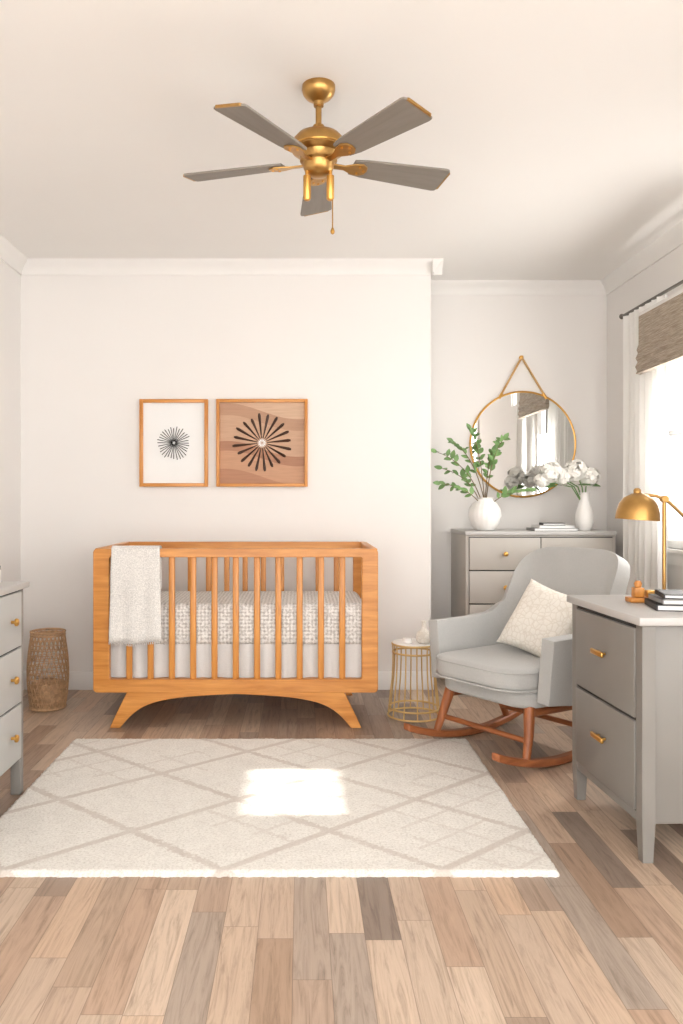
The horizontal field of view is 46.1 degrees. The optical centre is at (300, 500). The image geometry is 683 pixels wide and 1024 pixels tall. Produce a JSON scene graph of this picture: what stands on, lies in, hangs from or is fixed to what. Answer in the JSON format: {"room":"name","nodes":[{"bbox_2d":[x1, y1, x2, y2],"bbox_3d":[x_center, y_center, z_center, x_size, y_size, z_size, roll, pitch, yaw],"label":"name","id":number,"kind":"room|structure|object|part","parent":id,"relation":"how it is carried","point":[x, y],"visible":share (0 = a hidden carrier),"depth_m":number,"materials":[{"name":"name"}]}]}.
{"room":"bedroom","nodes":[
{"label":"bedroom","id":0,"kind":"room"},
{"bbox_2d":[0,259,20,580],"bbox_3d":[-1.820,-0.160,1.425,0.100,2.700,7.250,0,0,0],"label":"wall","id":1,"kind":"structure","parent":0,"point":[10,280],"depth_m":4.87,"materials":[{"name":"paint"}]},
{"bbox_2d":[0,234,27,274],"bbox_3d":[-1.736,-1.468,1.425,0.068,0.085,7.250,0,0,0],"label":"trim","id":2,"kind":"structure","parent":1,"relation":"attached to","point":[9,254],"depth_m":4.80,"materials":[{"name":"paint"}]},
{"bbox_2d":[21,275,430,670],"bbox_3d":[-0.525,-0.160,5.345,2.690,2.700,0.590,0,0,0],"label":"wall","id":3,"kind":"structure","parent":0,"point":[356,347],"depth_m":5.05,"materials":[{"name":"paint"}]},
{"bbox_2d":[139,399,207,486],"bbox_3d":[-0.800,-0.365,5.035,0.430,0.550,0.029,0,0,0],"label":"framed print","id":4,"kind":"object","parent":3,"relation":"attached to","point":[173,433],"visible":1,"depth_m":5.04,"materials":[{"name":"white paper"}]},
{"bbox_3d":[-1.004,-0.365,5.035,0.022,0.550,0.029,0,0,0],"label":"frame","id":5,"kind":"part","parent":4,"relation":"part of","materials":[{"name":"brown wood"}]},
{"bbox_3d":[-0.800,-0.629,5.035,0.386,0.022,0.029,0,0,0],"label":"frame","id":6,"kind":"part","parent":4,"relation":"part of","materials":[{"name":"brown wood"}]},
{"bbox_3d":[-0.800,-0.101,5.035,0.386,0.022,0.029,0,0,0],"label":"frame","id":7,"kind":"part","parent":4,"relation":"part of","materials":[{"name":"brown wood"}]},
{"bbox_3d":[-0.596,-0.365,5.035,0.022,0.550,0.029,0,0,0],"label":"frame","id":8,"kind":"part","parent":4,"relation":"part of","materials":[{"name":"brown wood"}]},
{"bbox_2d":[23,671,433,689],"bbox_3d":[-0.459,1.133,5.042,2.590,0.115,0.016,0,0,0],"label":"baseboard","id":9,"kind":"structure","parent":3,"relation":"attached to","point":[78,680],"depth_m":5.03,"materials":[{"name":"paint"}]},
{"bbox_2d":[22,259,443,274],"bbox_3d":[-0.441,-1.468,5.016,2.658,0.085,0.068,0,0,0],"label":"trim","id":10,"kind":"structure","parent":3,"relation":"attached to","point":[32,266],"depth_m":5.02,"materials":[{"name":"paint"}]},
{"bbox_2d":[216,399,307,486],"bbox_3d":[-0.245,-0.365,5.032,0.574,0.550,0.034,0,0,0],"label":"art","id":11,"kind":"object","parent":3,"relation":"attached to","point":[260,442],"visible":1,"depth_m":5.04,"materials":[{"name":"brown wood"}]},
{"bbox_3d":[-0.522,-0.365,5.032,0.020,0.550,0.034,0,0,0],"label":"frame","id":12,"kind":"part","parent":11,"relation":"part of","materials":[{"name":"brown wood"}]},
{"bbox_3d":[-0.245,-0.630,5.032,0.534,0.020,0.034,0,0,0],"label":"frame","id":13,"kind":"part","parent":11,"relation":"part of","materials":[{"name":"brown wood"}]},
{"bbox_3d":[-0.245,-0.100,5.032,0.534,0.020,0.034,0,0,0],"label":"frame","id":14,"kind":"part","parent":11,"relation":"part of","materials":[{"name":"brown wood"}]},
{"bbox_3d":[0.032,-0.365,5.032,0.020,0.550,0.034,0,0,0],"label":"frame","id":15,"kind":"part","parent":11,"relation":"part of","materials":[{"name":"brown wood"}]},
{"bbox_2d":[431,259,442,279],"bbox_3d":[0.854,-1.468,5.261,0.068,0.085,0.558,0,0,0],"label":"trim","id":16,"kind":"structure","parent":3,"relation":"attached to","point":[435,262],"depth_m":4.98,"materials":[{"name":"paint"}]},
{"bbox_2d":[0,0,682,279],"bbox_3d":[0.175,-1.560,1.720,4.090,0.100,7.840,0,0,0],"label":"ceiling","id":17,"kind":"structure","parent":0,"point":[556,126],"depth_m":3.23,"materials":[{"name":"paint"}]},
{"bbox_2d":[183,77,449,234],"bbox_3d":[0.061,-1.236,2.942,1.008,0.547,0.962,0,0,0],"label":"ceiling fan","id":18,"kind":"object","parent":17,"relation":"hanging from","point":[318,147],"depth_m":2.86,"materials":[{"name":"grey wood"}]},
{"bbox_2d":[0,678,682,1023],"bbox_3d":[0.175,1.240,1.720,4.090,0.100,7.840,0,0,0],"label":"floor","id":19,"kind":"structure","parent":0,"point":[600,941],"depth_m":2.25,"materials":[{"name":"brown wood"}]},
{"bbox_2d":[0,581,28,794],"bbox_3d":[-1.423,0.760,2.780,0.645,0.860,1.030,0,0,0],"label":"dresser","id":20,"kind":"object","parent":19,"relation":"on","point":[11,592],"visible":1,"depth_m":3.13,"materials":[{"name":"grey paint"}]},
{"bbox_3d":[-1.137,0.473,2.780,0.016,0.219,0.908,0,0,0],"label":"drawer","id":21,"kind":"part","parent":20,"relation":"part of","materials":[{"name":"grey paint"}]},
{"bbox_3d":[-1.137,0.700,2.780,0.016,0.219,0.908,0,0,0],"label":"drawer","id":22,"kind":"part","parent":20,"relation":"part of","materials":[{"name":"grey paint"}]},
{"bbox_3d":[-1.137,0.927,2.780,0.016,0.219,0.908,0,0,0],"label":"drawer","id":23,"kind":"part","parent":20,"relation":"part of","materials":[{"name":"grey paint"}]},
{"bbox_3d":[-1.115,0.473,3.120,0.030,0.030,0.030,0,0,0],"label":"knob","id":24,"kind":"part","parent":20,"relation":"part of","materials":[{"name":"gold metal"}]},
{"bbox_3d":[-1.115,0.700,3.120,0.030,0.030,0.030,0,0,0],"label":"knob","id":25,"kind":"part","parent":20,"relation":"part of","materials":[{"name":"gold metal"}]},
{"bbox_3d":[-1.115,0.927,3.120,0.030,0.030,0.030,0,0,0],"label":"knob","id":26,"kind":"part","parent":20,"relation":"part of","materials":[{"name":"gold metal"}]},
{"bbox_3d":[-1.157,0.773,3.258,0.040,0.834,0.040,0,0,0],"label":"leg","id":27,"kind":"part","parent":20,"relation":"part of","materials":[{"name":"grey paint"}]},
{"bbox_2d":[26,628,68,711],"bbox_3d":[-1.455,0.965,4.600,0.235,0.444,0.235,0,0,32],"label":"woven basket","id":28,"kind":"object","parent":19,"relation":"on","point":[48,694],"visible":1,"depth_m":4.52,"materials":[{"name":"wicker"}]},
{"bbox_2d":[93,542,377,727],"bbox_3d":[-0.343,0.712,4.544,1.494,0.956,0.772,0,0,0],"label":"crib","id":29,"kind":"object","parent":19,"relation":"on","point":[151,644],"visible":1,"depth_m":4.20,"materials":[{"name":"brown wood"}]},
{"bbox_3d":[-1.070,0.275,4.560,0.040,0.050,0.670,0,0,0],"label":"rail","id":30,"kind":"part","parent":29,"relation":"part of","materials":[{"name":"brown wood"}]},
{"bbox_2d":[109,546,161,643],"bbox_3d":[-0.863,0.490,4.202,0.274,0.511,0.089,0,0,0],"label":"blanket","id":31,"kind":"object","parent":29,"relation":"on","point":[135,572],"depth_m":4.17,"materials":[{"name":"white fabric"}]},
{"bbox_3d":[-0.343,1.096,4.210,1.317,0.188,0.040,0,0,0],"label":"leg","id":32,"kind":"part","parent":29,"relation":"part of","materials":[{"name":"brown wood"}]},
{"bbox_3d":[-0.343,0.657,4.560,1.394,0.225,0.644,0,0,0],"label":"mattress","id":33,"kind":"part","parent":29,"relation":"part of","materials":[{"name":"white fabric"}]},
{"bbox_3d":[-0.343,0.627,4.910,1.494,0.755,0.040,0,0,0],"label":"frame","id":34,"kind":"part","parent":29,"relation":"part of","materials":[{"name":"brown wood"}]},
{"bbox_3d":[0.384,0.275,4.560,0.040,0.050,0.670,0,0,0],"label":"rail","id":35,"kind":"part","parent":29,"relation":"part of","materials":[{"name":"brown wood"}]},
{"bbox_2d":[0,738,559,877],"bbox_3d":[-0.150,1.180,3.240,1.948,0.020,1.428,0,0,0],"label":"area rug","id":36,"kind":"object","parent":19,"relation":"on","point":[203,807],"visible":1,"depth_m":3.00,"materials":[{"name":"white carpet"}]},
{"bbox_2d":[387,638,439,722],"bbox_3d":[0.625,0.984,4.430,0.297,0.408,0.297,0,0,0],"label":"wire side table","id":37,"kind":"object","parent":19,"relation":"on","point":[399,642],"visible":0.77,"depth_m":4.37,"materials":[{"name":"gold metal"}]},
{"bbox_2d":[403,637,411,642],"bbox_3d":[0.585,0.766,4.400,0.052,0.028,0.052,0,0,0],"label":"candle jar","id":38,"kind":"object","parent":37,"relation":"on","point":[405,639],"visible":1,"depth_m":4.38,"materials":[{"name":"white ceramic"}]},
{"bbox_2d":[416,620,429,643],"bbox_3d":[0.675,0.719,4.390,0.092,0.122,0.092,0,0,0],"label":"ceramic bottle","id":39,"kind":"object","parent":37,"relation":"on","point":[422,636],"visible":0.9,"depth_m":4.36,"materials":[{"name":"white ceramic"}]},
{"bbox_2d":[404,547,629,767],"bbox_3d":[1.071,0.715,3.888,1.004,0.948,0.768,0,0,-35],"label":"armchair","id":40,"kind":"object","parent":19,"relation":"on","point":[515,654],"visible":0.8,"depth_m":3.87,"materials":[{"name":"grey fabric"}]},
{"bbox_3d":[0.711,1.019,3.950,0.121,0.254,0.054,0,0,1],"label":"leg","id":41,"kind":"part","parent":40,"relation":"part of","materials":[{"name":"brown wood"}]},
{"bbox_2d":[436,644,540,690],"bbox_3d":[0.994,0.795,3.834,0.565,0.100,0.574,0,0,-35],"label":"seat cushion","id":42,"kind":"object","parent":40,"relation":"on","point":[492,667],"depth_m":3.70,"materials":[{"name":"grey fabric"}]},
{"bbox_3d":[1.016,0.882,3.850,0.470,0.075,0.570,0,0,-35],"label":"seat","id":43,"kind":"part","parent":40,"relation":"part of","materials":[{"name":"grey fabric"}]},
{"bbox_3d":[1.043,1.021,4.184,0.053,0.266,0.173,0,0,34],"label":"leg","id":44,"kind":"part","parent":40,"relation":"part of","materials":[{"name":"brown wood"}]},
{"bbox_3d":[1.006,1.019,3.529,0.054,0.254,0.121,0,0,19],"label":"leg","id":45,"kind":"part","parent":40,"relation":"part of","materials":[{"name":"brown wood"}]},
{"bbox_2d":[496,579,571,656],"bbox_3d":[1.184,0.590,3.906,0.142,0.372,0.372,38,-11,-36],"label":"throw pillow","id":46,"kind":"object","parent":40,"relation":"on","point":[541,612],"depth_m":3.87,"materials":[{"name":"white fabric"}]},
{"bbox_3d":[1.159,0.950,3.655,0.361,0.044,0.036,0,0,-35],"label":"rail","id":47,"kind":"part","parent":40,"relation":"part of","materials":[{"name":"brown wood"}]},
{"bbox_2d":[450,529,616,616],"bbox_3d":[1.504,0.690,5.245,0.951,1.000,0.529,0,0,0],"label":"dresser","id":48,"kind":"object","parent":19,"relation":"on","point":[483,563],"visible":0.21,"depth_m":5.01,"materials":[{"name":"grey paint"}]},
{"bbox_3d":[1.278,0.751,5.017,0.444,0.202,0.014,0,0,0],"label":"drawer","id":49,"kind":"part","parent":48,"relation":"part of","materials":[{"name":"grey paint"}]},
{"bbox_2d":[431,423,535,530],"bbox_3d":[1.157,-0.153,5.150,0.700,0.686,0.226,0,0,-5],"label":"vase","id":50,"kind":"object","parent":48,"relation":"on","point":[484,514],"visible":1,"depth_m":5.11,"materials":[{"name":"white ceramic"}]},
{"bbox_3d":[1.278,0.541,5.017,0.444,0.202,0.014,0,0,0],"label":"drawer","id":51,"kind":"part","parent":48,"relation":"part of","materials":[{"name":"grey paint"}]},
{"bbox_3d":[1.278,0.332,5.017,0.444,0.202,0.014,0,0,0],"label":"drawer","id":52,"kind":"part","parent":48,"relation":"part of","materials":[{"name":"grey paint"}]},
{"bbox_2d":[526,523,578,530],"bbox_3d":[1.610,0.165,5.130,0.280,0.050,0.180,0,0,0],"label":"book stack","id":53,"kind":"object","parent":48,"relation":"on","point":[542,526],"visible":0.98,"depth_m":5.05,"materials":[{"name":"white paper"}]},
{"bbox_2d":[533,459,600,530],"bbox_3d":[1.708,-0.040,5.129,0.424,0.459,0.167,0,0,0],"label":"vase","id":54,"kind":"object","parent":48,"relation":"on","point":[550,472],"visible":1,"depth_m":5.10,"materials":[{"name":"white ceramic"}]},
{"bbox_3d":[1.729,0.332,5.017,0.444,0.202,0.014,0,0,0],"label":"drawer","id":55,"kind":"part","parent":48,"relation":"part of","materials":[{"name":"grey paint"}]},
{"bbox_2d":[567,595,682,862],"bbox_3d":[1.418,0.785,2.935,0.690,0.810,0.636,0,0,-2],"label":"dresser","id":56,"kind":"object","parent":19,"relation":"on","point":[627,657],"visible":0.99,"depth_m":2.70,"materials":[{"name":"paint"}]},
{"bbox_3d":[1.115,0.799,3.200,0.044,0.782,0.044,0,0,-2],"label":"leg","id":57,"kind":"part","parent":56,"relation":"part of","materials":[{"name":"grey paint"}]},
{"bbox_3d":[1.079,0.554,2.920,0.012,0.020,0.100,0,0,-3],"label":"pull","id":58,"kind":"part","parent":56,"relation":"part of","materials":[{"name":"gold metal"}]},
{"bbox_3d":[1.079,0.863,2.920,0.012,0.020,0.100,0,0,-3],"label":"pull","id":59,"kind":"part","parent":56,"relation":"part of","materials":[{"name":"gold metal"}]},
{"bbox_3d":[1.107,0.574,2.921,0.016,0.298,0.504,0,0,-3],"label":"drawer","id":60,"kind":"part","parent":56,"relation":"part of","materials":[{"name":"grey paint"}]},
{"bbox_3d":[1.107,0.882,2.921,0.016,0.295,0.504,0,0,-3],"label":"drawer","id":61,"kind":"part","parent":56,"relation":"part of","materials":[{"name":"grey paint"}]},
{"bbox_3d":[1.113,1.050,2.921,0.012,0.030,0.512,0,0,-3],"label":"rail","id":62,"kind":"part","parent":56,"relation":"part of","materials":[{"name":"grey paint"}]},
{"bbox_2d":[625,580,654,602],"bbox_3d":[1.280,0.339,3.010,0.100,0.082,0.060,0,0,0],"label":"figurine","id":63,"kind":"object","parent":56,"relation":"on","point":[638,593],"visible":0.87,"depth_m":3.00,"materials":[{"name":"brown wood"}]},
{"bbox_3d":[1.139,0.799,2.644,0.044,0.782,0.044,0,0,-2],"label":"leg","id":64,"kind":"part","parent":56,"relation":"part of","materials":[{"name":"grey paint"}]},
{"bbox_2d":[615,488,682,589],"bbox_3d":[1.415,0.164,3.140,0.355,0.430,0.166,0,0,0],"label":"task lamp","id":65,"kind":"object","parent":56,"relation":"on","point":[637,505],"visible":0.79,"depth_m":3.10,"materials":[{"name":"gold metal"}]},
{"bbox_3d":[1.324,0.020,3.140,0.166,0.108,0.166,4,0,0],"label":"lamp shade","id":66,"kind":"part","parent":65,"relation":"part of","materials":[{"name":"gold metal"}]},
{"bbox_3d":[1.449,0.042,3.140,0.220,0.145,0.012,0,0,0],"label":"arm","id":67,"kind":"part","parent":65,"relation":"part of","materials":[{"name":"gold metal"}]},
{"bbox_2d":[644,589,682,611],"bbox_3d":[1.385,0.352,2.828,0.280,0.056,0.200,0,0,12],"label":"book stack","id":68,"kind":"object","parent":56,"relation":"on","point":[662,600],"visible":1,"depth_m":2.77,"materials":[{"name":"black paper"}]},
{"bbox_2d":[431,295,606,619],"bbox_3d":[1.520,-0.160,5.590,1.400,2.700,0.100,0,0,0],"label":"wall","id":69,"kind":"structure","parent":0,"point":[478,341],"depth_m":5.54,"materials":[{"name":"paint"}]},
{"bbox_2d":[431,280,605,294],"bbox_3d":[1.470,-1.468,5.506,1.300,0.085,0.068,0,0,0],"label":"trim","id":70,"kind":"structure","parent":69,"relation":"attached to","point":[438,287],"depth_m":5.51,"materials":[{"name":"paint"}]},
{"bbox_2d":[469,355,575,497],"bbox_3d":[1.533,-0.514,5.525,0.740,0.984,0.028,0,0,0],"label":"round wall mirror","id":71,"kind":"object","parent":69,"relation":"attached to","point":[540,431],"visible":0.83,"depth_m":5.52,"materials":[{"name":"gold glass"}]},
{"bbox_3d":[1.533,-0.392,5.530,0.716,0.716,0.012,0,0,0],"label":"glass","id":72,"kind":"part","parent":71,"relation":"part of","materials":[{"name":"white mirror"}]},
{"bbox_2d":[607,245,682,589],"bbox_3d":[2.170,-0.160,1.670,0.100,2.700,7.740,0,0,0],"label":"wall","id":73,"kind":"structure","parent":0,"point":[666,272],"depth_m":5.33,"materials":[{"name":"paint"}]},
{"bbox_2d":[601,220,682,294],"bbox_3d":[2.086,-1.468,4.560,0.068,0.085,1.960,0,0,0],"label":"trim","id":74,"kind":"structure","parent":73,"relation":"attached to","point":[672,239],"depth_m":4.84,"materials":[{"name":"paint"}]},
{"bbox_2d":[619,280,682,318],"bbox_3d":[2.068,-1.170,4.311,0.100,0.036,1.563,0,0,0],"label":"curtain rod","id":75,"kind":"object","parent":73,"relation":"attached to","point":[681,281],"visible":0.76,"depth_m":4.62,"materials":[{"name":"brown metal"}]},
{"bbox_2d":[623,294,667,594],"bbox_3d":[2.036,0.010,4.748,0.059,2.330,0.550,0,0,0],"label":"sheer curtain","id":76,"kind":"object","parent":75,"relation":"hanging from","point":[645,395],"visible":0.55,"depth_m":4.74,"materials":[{"name":"white fabric"}]},
{"bbox_2d":[635,289,682,374],"bbox_3d":[1.965,-0.915,4.260,0.039,0.360,0.800,0,0,0],"label":"roman shade","id":77,"kind":"object","parent":73,"relation":"attached to","point":[660,324],"visible":1,"depth_m":4.35,"materials":[{"name":"fabric"}]},
{"bbox_2d":[668,363,682,548],"bbox_3d":[2.165,-0.395,4.260,0.070,1.330,0.920,0,0,0],"label":"frame","id":78,"kind":"object","parent":73,"relation":"attached to","point":[678,544],"visible":0.21,"depth_m":4.67,"materials":[{"name":"paint"}]},
{"bbox_2d":[668,548,682,565],"bbox_3d":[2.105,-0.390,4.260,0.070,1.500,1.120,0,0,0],"label":"window sill","id":79,"kind":"structure","parent":73,"relation":"attached to","point":[675,556],"depth_m":4.47,"materials":[{"name":"paint"}]},
{"bbox_2d":[669,429,682,434],"bbox_3d":[2.165,-0.395,4.260,0.030,1.330,0.920,0,0,0],"label":"muntins","id":80,"kind":"object","parent":73,"relation":"attached to","point":[680,431],"visible":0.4,"depth_m":4.59,"materials":[{"name":"white"}]},
{"bbox_2d":[671,359,682,540],"bbox_3d":[2.164,-0.395,4.260,0.004,1.290,0.880,0,0,0],"label":"glazing","id":81,"kind":"object","parent":73,"relation":"attached to","point":[676,367],"visible":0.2,"depth_m":4.59,"materials":[{"name":"grey"}]}
]}

